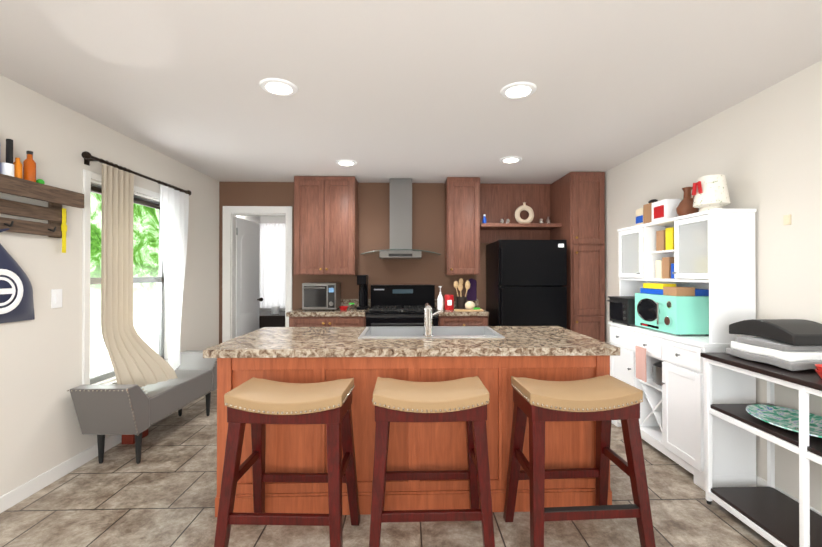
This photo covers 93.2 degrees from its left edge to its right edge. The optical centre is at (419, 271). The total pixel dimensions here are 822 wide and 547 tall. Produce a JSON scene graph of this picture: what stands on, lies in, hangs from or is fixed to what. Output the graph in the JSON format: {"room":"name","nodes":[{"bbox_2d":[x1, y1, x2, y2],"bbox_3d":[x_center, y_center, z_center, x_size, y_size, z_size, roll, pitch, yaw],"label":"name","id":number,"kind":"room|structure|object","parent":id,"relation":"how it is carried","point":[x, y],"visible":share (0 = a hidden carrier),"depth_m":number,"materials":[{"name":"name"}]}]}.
{"room":"kitchen","nodes":[
{"label":"kitchen","id":0,"kind":"room"},
{"bbox_2d":[0,75,218,495],"bbox_3d":[-2.344,0.116,1.124,0.100,2.430,7.260,0,0,-2],"label":"wall","id":1,"kind":"structure","parent":0,"point":[40,374],"depth_m":2.51,"materials":[{"name":"beige paint"}]},
{"bbox_2d":[0,174,83,237],"bbox_3d":[-2.256,-0.367,2.040,0.126,0.295,1.040,0,0,-2],"label":"wall shelf","id":2,"kind":"object","parent":1,"relation":"attached to","point":[56,198],"visible":0.96,"depth_m":2.28,"materials":[{"name":"brown wood"}]},
{"bbox_2d":[0,228,34,323],"bbox_3d":[-2.266,0.022,2.101,0.084,0.526,0.483,0,0,-2],"label":"hanging bag","id":3,"kind":"object","parent":2,"relation":"hanging from","point":[16,298],"visible":1,"depth_m":2.15,"materials":[{"name":"blue fabric"}]},
{"bbox_2d":[61,208,66,252],"bbox_3d":[-2.286,-0.265,2.501,0.008,0.285,0.035,0,0,-2],"label":"strap","id":4,"kind":"object","parent":2,"relation":"hanging from","point":[63,227],"visible":1,"depth_m":2.49,"materials":[{"name":"yellow"}]},
{"bbox_2d":[51,289,61,307],"bbox_3d":[-2.328,0.172,2.498,0.010,0.120,0.075,0,0,-2],"label":"light switch","id":5,"kind":"object","parent":1,"relation":"attached to","point":[56,298],"visible":1,"depth_m":2.49,"materials":[{"name":"white paint"}]},
{"bbox_2d":[0,435,121,512],"bbox_3d":[-2.288,1.286,1.120,0.012,0.090,7.060,0,0,-2],"label":"baseboard","id":6,"kind":"structure","parent":1,"relation":"attached to","point":[13,497],"depth_m":2.46,"materials":[{"name":"white wood"}]},
{"bbox_2d":[82,169,167,384],"bbox_3d":[-2.388,0.091,3.219,0.125,1.600,1.070,0,0,-2],"label":"window","id":7,"kind":"structure","parent":1,"relation":"in","point":[90,185],"depth_m":2.83,"materials":[{"name":"white paint"},{"name":"glass"}]},
{"bbox_2d":[81,151,190,194],"bbox_3d":[-2.305,-0.789,3.256,0.099,0.080,1.284,0,0,-2],"label":"curtain rod","id":8,"kind":"object","parent":1,"relation":"attached to","point":[87,156],"visible":0.92,"depth_m":2.95,"materials":[{"name":"brown metal"}]},
{"bbox_2d":[101,164,177,386],"bbox_3d":[-2.127,0.048,2.971,0.328,1.633,0.419,0,0,-2],"label":"curtain","id":9,"kind":"object","parent":8,"relation":"hanging from","point":[135,358],"visible":0.98,"depth_m":2.92,"materials":[{"name":"beige fabric"}]},
{"bbox_2d":[160,184,188,370],"bbox_3d":[-2.181,0.038,3.526,0.244,1.608,0.590,0,0,-2],"label":"curtain","id":10,"kind":"object","parent":8,"relation":"hanging from","point":[174,209],"visible":1,"depth_m":3.48,"materials":[{"name":"white fabric"}]},
{"bbox_2d":[236,216,259,310],"bbox_3d":[-2.573,0.137,5.519,0.100,2.430,1.540,0,0,-2],"label":"wall","id":11,"kind":"structure","parent":0,"point":[256,219],"depth_m":5.90,"materials":[{"name":"grey paint"}]},
{"bbox_2d":[259,223,285,307],"bbox_3d":[-2.281,-0.095,6.139,0.500,1.340,0.031,0,0,-2],"label":"window curtain","id":12,"kind":"object","parent":11,"relation":"attached to","point":[272,266],"visible":0.75,"depth_m":6.14,"materials":[{"name":"white fabric"}]},
{"bbox_2d":[260,216,285,310],"bbox_3d":[-1.925,0.140,6.259,1.200,2.430,0.100,0,0,-2],"label":"wall","id":13,"kind":"structure","parent":0,"point":[270,219],"depth_m":6.20,"materials":[{"name":"grey paint"}]},
{"bbox_2d":[219,182,498,343],"bbox_3d":[-0.200,0.133,4.769,4.400,2.430,0.100,0,0,-2],"label":"wall","id":14,"kind":"structure","parent":0,"point":[428,216],"depth_m":4.71,"materials":[{"name":"brown paint"}]},
{"bbox_2d":[236,217,262,336],"bbox_3d":[-2.229,0.334,5.075,0.191,2.008,0.633,0,0,-2],"label":"door leaf","id":15,"kind":"structure","parent":14,"relation":"in","point":[248,299],"depth_m":5.03,"materials":[{"name":"white paint"}]},
{"bbox_2d":[222,206,291,342],"bbox_3d":[-1.942,0.280,4.709,0.825,2.135,0.116,0,0,-2],"label":"door frame","id":16,"kind":"structure","parent":14,"relation":"attached to","point":[230,213],"depth_m":4.66,"materials":[{"name":"white wood"}]},
{"bbox_2d":[294,176,357,274],"bbox_3d":[-1.071,-0.520,4.509,0.683,1.114,0.366,0,0,-2],"label":"upper cabinet","id":17,"kind":"object","parent":14,"relation":"attached to","point":[325,225],"visible":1,"depth_m":4.36,"materials":[{"name":"brown wood"}]},
{"bbox_2d":[361,178,440,258],"bbox_3d":[-0.208,-0.615,4.468,0.877,0.924,0.500,0,0,-2],"label":"range hood","id":18,"kind":"object","parent":14,"relation":"attached to","point":[400,218],"visible":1,"depth_m":4.48,"materials":[{"name":"silver metal"}]},
{"bbox_2d":[445,177,479,274],"bbox_3d":[0.503,-0.520,4.556,0.377,1.114,0.366,0,0,-2],"label":"upper cabinet","id":19,"kind":"object","parent":14,"relation":"attached to","point":[462,225],"visible":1,"depth_m":4.41,"materials":[{"name":"brown wood"}]},
{"bbox_2d":[467,278,476,299],"bbox_3d":[0.636,0.213,4.720,0.120,0.269,0.022,0,0,-2],"label":"mitt","id":20,"kind":"object","parent":14,"relation":"hanging from","point":[472,292],"visible":0.85,"depth_m":4.71,"materials":[{"name":"purple fabric"}]},
{"bbox_2d":[480,184,561,242],"bbox_3d":[1.154,-0.715,4.576,0.915,0.724,0.366,0,0,-2],"label":"shelf","id":21,"kind":"object","parent":14,"relation":"attached to","point":[498,202],"visible":0.81,"depth_m":4.74,"materials":[{"name":"brown wood"}]},
{"bbox_2d":[483,202,550,222],"bbox_3d":[1.138,-0.678,4.538,0.806,0.269,0.126,0,0,-2],"label":"decor","id":22,"kind":"object","parent":21,"relation":"in","point":[529,210],"visible":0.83,"depth_m":4.54,"materials":[{"name":"beige ceramic"}]},
{"bbox_2d":[0,389,775,546],"bbox_3d":[-0.095,1.356,1.185,4.600,0.050,7.260,0,0,-2],"label":"floor","id":23,"kind":"structure","parent":0,"point":[163,493],"depth_m":2.11,"materials":[{"name":"tile"}]},
{"bbox_2d":[122,429,147,443],"bbox_3d":[-2.267,1.295,3.102,0.090,0.090,0.180,0,0,-2],"label":"box","id":24,"kind":"object","parent":23,"relation":"on","point":[128,439],"visible":0.4,"depth_m":3.01,"materials":[{"name":"red"}]},
{"bbox_2d":[67,351,216,463],"bbox_3d":[-2.091,1.050,3.163,0.429,0.581,1.304,0,0,-2],"label":"bench","id":25,"kind":"object","parent":23,"relation":"on","point":[136,410],"visible":0.85,"depth_m":2.69,"materials":[{"name":"grey fabric"}]},
{"bbox_2d":[214,377,359,546],"bbox_3d":[-0.600,0.938,1.857,0.581,0.793,0.493,0,0,-2],"label":"stool","id":26,"kind":"object","parent":23,"relation":"on","point":[258,404],"visible":1,"depth_m":1.72,"materials":[{"name":"brown wood"}]},
{"bbox_2d":[286,299,370,326],"bbox_3d":[-0.987,0.836,4.365,0.824,1.020,0.646,0,0,-2],"label":"base cabinet","id":27,"kind":"object","parent":23,"relation":"on","point":[337,317],"depth_m":4.08,"materials":[{"name":"brown wood"}]},
{"bbox_2d":[302,283,340,309],"bbox_3d":[-1.102,0.276,4.390,0.365,0.299,0.363,0,0,-2],"label":"toaster oven","id":28,"kind":"object","parent":27,"relation":"on","point":[321,295],"visible":1,"depth_m":4.25,"materials":[{"name":"silver metal"}]},
{"bbox_2d":[339,303,353,309],"bbox_3d":[-0.810,0.388,4.317,0.165,0.075,0.145,0,0,-2],"label":"food container","id":29,"kind":"object","parent":27,"relation":"on","point":[343,307],"depth_m":4.33,"materials":[{"name":"red plastic"}]},
{"bbox_2d":[356,275,368,309],"bbox_3d":[-0.649,0.231,4.465,0.115,0.389,0.240,0,0,-2],"label":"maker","id":30,"kind":"object","parent":27,"relation":"on","point":[362,281],"visible":1,"depth_m":4.37,"materials":[{"name":"black plastic"}]},
{"bbox_2d":[366,285,437,326],"bbox_3d":[-0.188,0.751,4.361,0.764,1.190,0.703,0,0,-2],"label":"range","id":31,"kind":"object","parent":23,"relation":"on","point":[397,305],"visible":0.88,"depth_m":4.59,"materials":[{"name":"black metal"}]},
{"bbox_2d":[215,355,614,516],"bbox_3d":[-0.027,0.900,2.541,2.193,0.875,0.792,0,0,-2],"label":"kitchen island","id":32,"kind":"object","parent":23,"relation":"on","point":[494,359],"depth_m":2.17,"materials":[{"name":"brown wood"}]},
{"bbox_2d":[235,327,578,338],"bbox_3d":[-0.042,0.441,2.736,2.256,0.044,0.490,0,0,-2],"label":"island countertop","id":33,"kind":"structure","parent":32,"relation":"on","point":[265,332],"depth_m":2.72,"materials":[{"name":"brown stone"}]},
{"bbox_2d":[355,327,506,338],"bbox_3d":[0.071,0.503,2.687,0.920,0.180,0.515,0,0,-2],"label":"sink","id":34,"kind":"object","parent":33,"relation":"in","point":[368,332],"depth_m":2.90,"materials":[{"name":"white ceramic"}]},
{"bbox_2d":[203,335,619,358],"bbox_3d":[-0.029,0.439,2.295,2.256,0.044,0.394,0,0,-2],"label":"island countertop","id":35,"kind":"structure","parent":32,"relation":"on","point":[287,346],"depth_m":2.15,"materials":[{"name":"brown stone"}]},
{"bbox_2d":[423,303,441,334],"bbox_3d":[0.082,0.311,2.546,0.121,0.202,0.235,0,0,-2],"label":"faucet","id":36,"kind":"object","parent":35,"relation":"on","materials":[{"name":"silver metal"}]},
{"bbox_2d":[369,376,494,546],"bbox_3d":[0.050,0.938,1.881,0.558,0.793,0.465,0,0,-2],"label":"stool","id":37,"kind":"object","parent":23,"relation":"on","point":[466,399],"visible":1,"depth_m":1.74,"materials":[{"name":"brown wood"}]},
{"bbox_2d":[435,299,488,325],"bbox_3d":[0.464,0.836,4.408,0.534,1.020,0.646,0,0,-2],"label":"base cabinet","id":38,"kind":"object","parent":23,"relation":"on","point":[461,318],"depth_m":4.12,"materials":[{"name":"brown wood"}]},
{"bbox_2d":[437,278,483,311],"bbox_3d":[0.443,0.250,4.342,0.480,0.351,0.389,0,0,-2],"label":"kitchen utensils","id":39,"kind":"object","parent":38,"relation":"on","point":[462,304],"depth_m":4.35,"materials":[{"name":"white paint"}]},
{"bbox_2d":[486,240,566,328],"bbox_3d":[1.179,0.506,4.383,0.715,1.680,0.741,0,0,-2],"label":"fridge","id":40,"kind":"object","parent":23,"relation":"on","point":[526,280],"visible":0.67,"depth_m":4.06,"materials":[{"name":"black metal"}]},
{"bbox_2d":[550,172,604,341],"bbox_3d":[1.808,0.136,4.451,0.375,2.422,0.646,0,0,-2],"label":"pantry","id":41,"kind":"object","parent":23,"relation":"on","point":[577,205],"visible":0.73,"depth_m":4.17,"materials":[{"name":"brown wood"}]},
{"bbox_2d":[503,375,655,546],"bbox_3d":[0.750,0.938,1.897,0.574,0.793,0.484,0,0,-2],"label":"stool","id":42,"kind":"object","parent":23,"relation":"on","point":[604,401],"visible":1,"depth_m":1.77,"materials":[{"name":"brown wood"}]},
{"bbox_2d":[608,208,755,490],"bbox_3d":[1.859,0.478,2.917,0.364,1.722,1.124,0,0,-2],"label":"hutch","id":43,"kind":"object","parent":23,"relation":"on","point":[713,251],"visible":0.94,"depth_m":2.49,"materials":[{"name":"white paint"}]},
{"bbox_2d":[607,296,634,325],"bbox_3d":[1.827,0.328,3.282,0.367,0.224,0.310,0,0,-2],"label":"toaster oven","id":44,"kind":"object","parent":43,"relation":"on","point":[622,309],"visible":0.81,"depth_m":3.21,"materials":[{"name":"black metal"}]},
{"bbox_2d":[635,346,646,381],"bbox_3d":[1.664,0.687,2.908,0.016,0.245,0.125,0,0,-2],"label":"hanging towel","id":45,"kind":"object","parent":43,"relation":"hanging from","point":[641,374],"visible":1,"depth_m":2.91,"materials":[{"name":"pink fabric"}]},
{"bbox_2d":[635,293,708,334],"bbox_3d":[1.860,0.304,2.878,0.324,0.269,0.480,0,0,-2],"label":"microwave","id":46,"kind":"object","parent":43,"relation":"on","point":[682,315],"visible":0.94,"depth_m":2.66,"materials":[{"name":"mint painted metal"},{"name":"dark glass"}]},
{"bbox_2d":[640,283,708,295],"bbox_3d":[1.883,0.128,2.875,0.260,0.080,0.430,0,0,-2],"label":"boxes","id":47,"kind":"object","parent":46,"relation":"on","point":[662,289],"visible":0.98,"depth_m":2.73,"materials":[{"name":"blue"}]},
{"bbox_2d":[636,174,730,224],"bbox_3d":[1.900,-0.501,2.888,0.205,0.235,0.890,0,0,-2],"label":"decorations","id":48,"kind":"object","parent":43,"relation":"on","point":[710,192],"visible":0.75,"depth_m":2.71,"materials":[{"name":"beige"}]},
{"bbox_2d":[700,352,821,546],"bbox_3d":[1.869,0.901,1.705,0.423,0.865,1.135,0,0,-2],"label":"shelving unit","id":49,"kind":"object","parent":23,"relation":"on","point":[770,513],"visible":0.75,"depth_m":1.95,"materials":[{"name":"white paint"}]},
{"bbox_2d":[726,319,821,370],"bbox_3d":[1.881,0.358,2.018,0.310,0.215,0.420,0,0,-2],"label":"towel","id":50,"kind":"object","parent":49,"relation":"on","point":[792,344],"visible":1,"depth_m":1.93,"materials":[{"name":"grey fabric"}]},
{"bbox_2d":[746,404,821,437],"bbox_3d":[1.869,0.745,1.916,0.340,0.028,0.460,0,0,-2],"label":"glass platter","id":51,"kind":"object","parent":49,"relation":"on","point":[784,418],"visible":0.83,"depth_m":1.98,"materials":[{"name":"green glass"}]},
{"bbox_2d":[815,364,821,378],"bbox_3d":[1.786,0.440,1.685,0.098,0.055,0.100,0,0,-2],"label":"bowls","id":52,"kind":"object","parent":49,"relation":"on","point":[818,370],"visible":1,"depth_m":1.70,"materials":[{"name":"red"}]},
{"bbox_2d":[0,0,821,183],"bbox_3d":[-0.095,-1.124,1.196,4.600,0.050,7.260,0,0,-2],"label":"ceiling","id":53,"kind":"structure","parent":0,"point":[398,89],"depth_m":2.15,"materials":[{"name":"white paint"}]},
{"bbox_2d":[259,78,297,95],"bbox_3d":[-0.829,-1.082,2.297,0.216,0.022,0.216,0,0,-2],"label":"recessed light","id":54,"kind":"object","parent":53,"relation":"in","point":[279,86],"visible":1,"depth_m":2.27,"materials":[{"name":"white glass"}]},
{"bbox_2d":[335,159,356,165],"bbox_3d":[-0.724,-1.075,3.859,0.216,0.022,0.216,0,0,-2],"label":"recessed light","id":55,"kind":"object","parent":53,"relation":"in","point":[344,162],"visible":1,"depth_m":3.82,"materials":[{"name":"white paint"}]},
{"bbox_2d":[499,156,521,162],"bbox_3d":[0.885,-1.075,3.756,0.216,0.022,0.216,0,0,-2],"label":"recessed light","id":56,"kind":"object","parent":53,"relation":"in","point":[511,159],"visible":0.98,"depth_m":3.72,"materials":[{"name":"white glass"}]},
{"bbox_2d":[500,81,536,98],"bbox_3d":[0.597,-1.082,2.339,0.216,0.022,0.216,0,0,-2],"label":"recessed light","id":57,"kind":"object","parent":53,"relation":"in","point":[518,90],"visible":0.98,"depth_m":2.31,"materials":[{"name":"white paint"}]},
{"bbox_2d":[605,60,821,512],"bbox_3d":[2.154,0.116,1.257,0.100,2.430,7.260,0,0,-2],"label":"wall","id":58,"kind":"structure","parent":0,"point":[761,151],"depth_m":2.30,"materials":[{"name":"beige paint"}]},
{"bbox_2d":[783,215,790,224],"bbox_3d":[2.071,-0.292,2.184,0.011,0.055,0.035,0,0,-2],"label":"light switch","id":59,"kind":"object","parent":58,"relation":"attached to","point":[786,219],"visible":1,"depth_m":2.18,"materials":[{"name":"beige plastic"}]},
{"bbox_2d":[756,475,821,515],"bbox_3d":[2.098,1.286,1.250,0.012,0.090,7.060,0,0,-2],"label":"baseboard","id":60,"kind":"structure","parent":58,"relation":"attached to","point":[760,482],"depth_m":2.24,"materials":[{"name":"white wood"}]},
{"bbox_3d":[-1.899,1.377,5.533,1.450,0.050,1.540,0,0,-2],"label":"floor","id":61,"kind":"structure","parent":0,"visible":0},
{"bbox_2d":[259,311,284,328],"bbox_3d":[-1.938,0.988,5.844,1.150,0.730,0.680,0,0,-2],"label":"bathroom vanity","id":62,"kind":"object","parent":61,"relation":"on","point":[267,319],"visible":0.15,"depth_m":5.52,"materials":[{"name":"black wood"}]},
{"bbox_2d":[271,306,278,313],"bbox_3d":[-2.130,0.567,5.750,0.110,0.109,0.110,0,0,-2],"label":"roll","id":63,"kind":"object","parent":62,"relation":"on","point":[274,309],"visible":1,"depth_m":5.71,"materials":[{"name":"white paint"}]},
{"label":"outside","id":64,"kind":"structure","parent":0,"visible":0},
{"bbox_2d":[90,192,158,377],"bbox_3d":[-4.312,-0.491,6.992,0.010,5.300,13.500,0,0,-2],"label":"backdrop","id":65,"kind":"structure","parent":64,"point":[146,264],"depth_m":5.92,"materials":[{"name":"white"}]}
]}

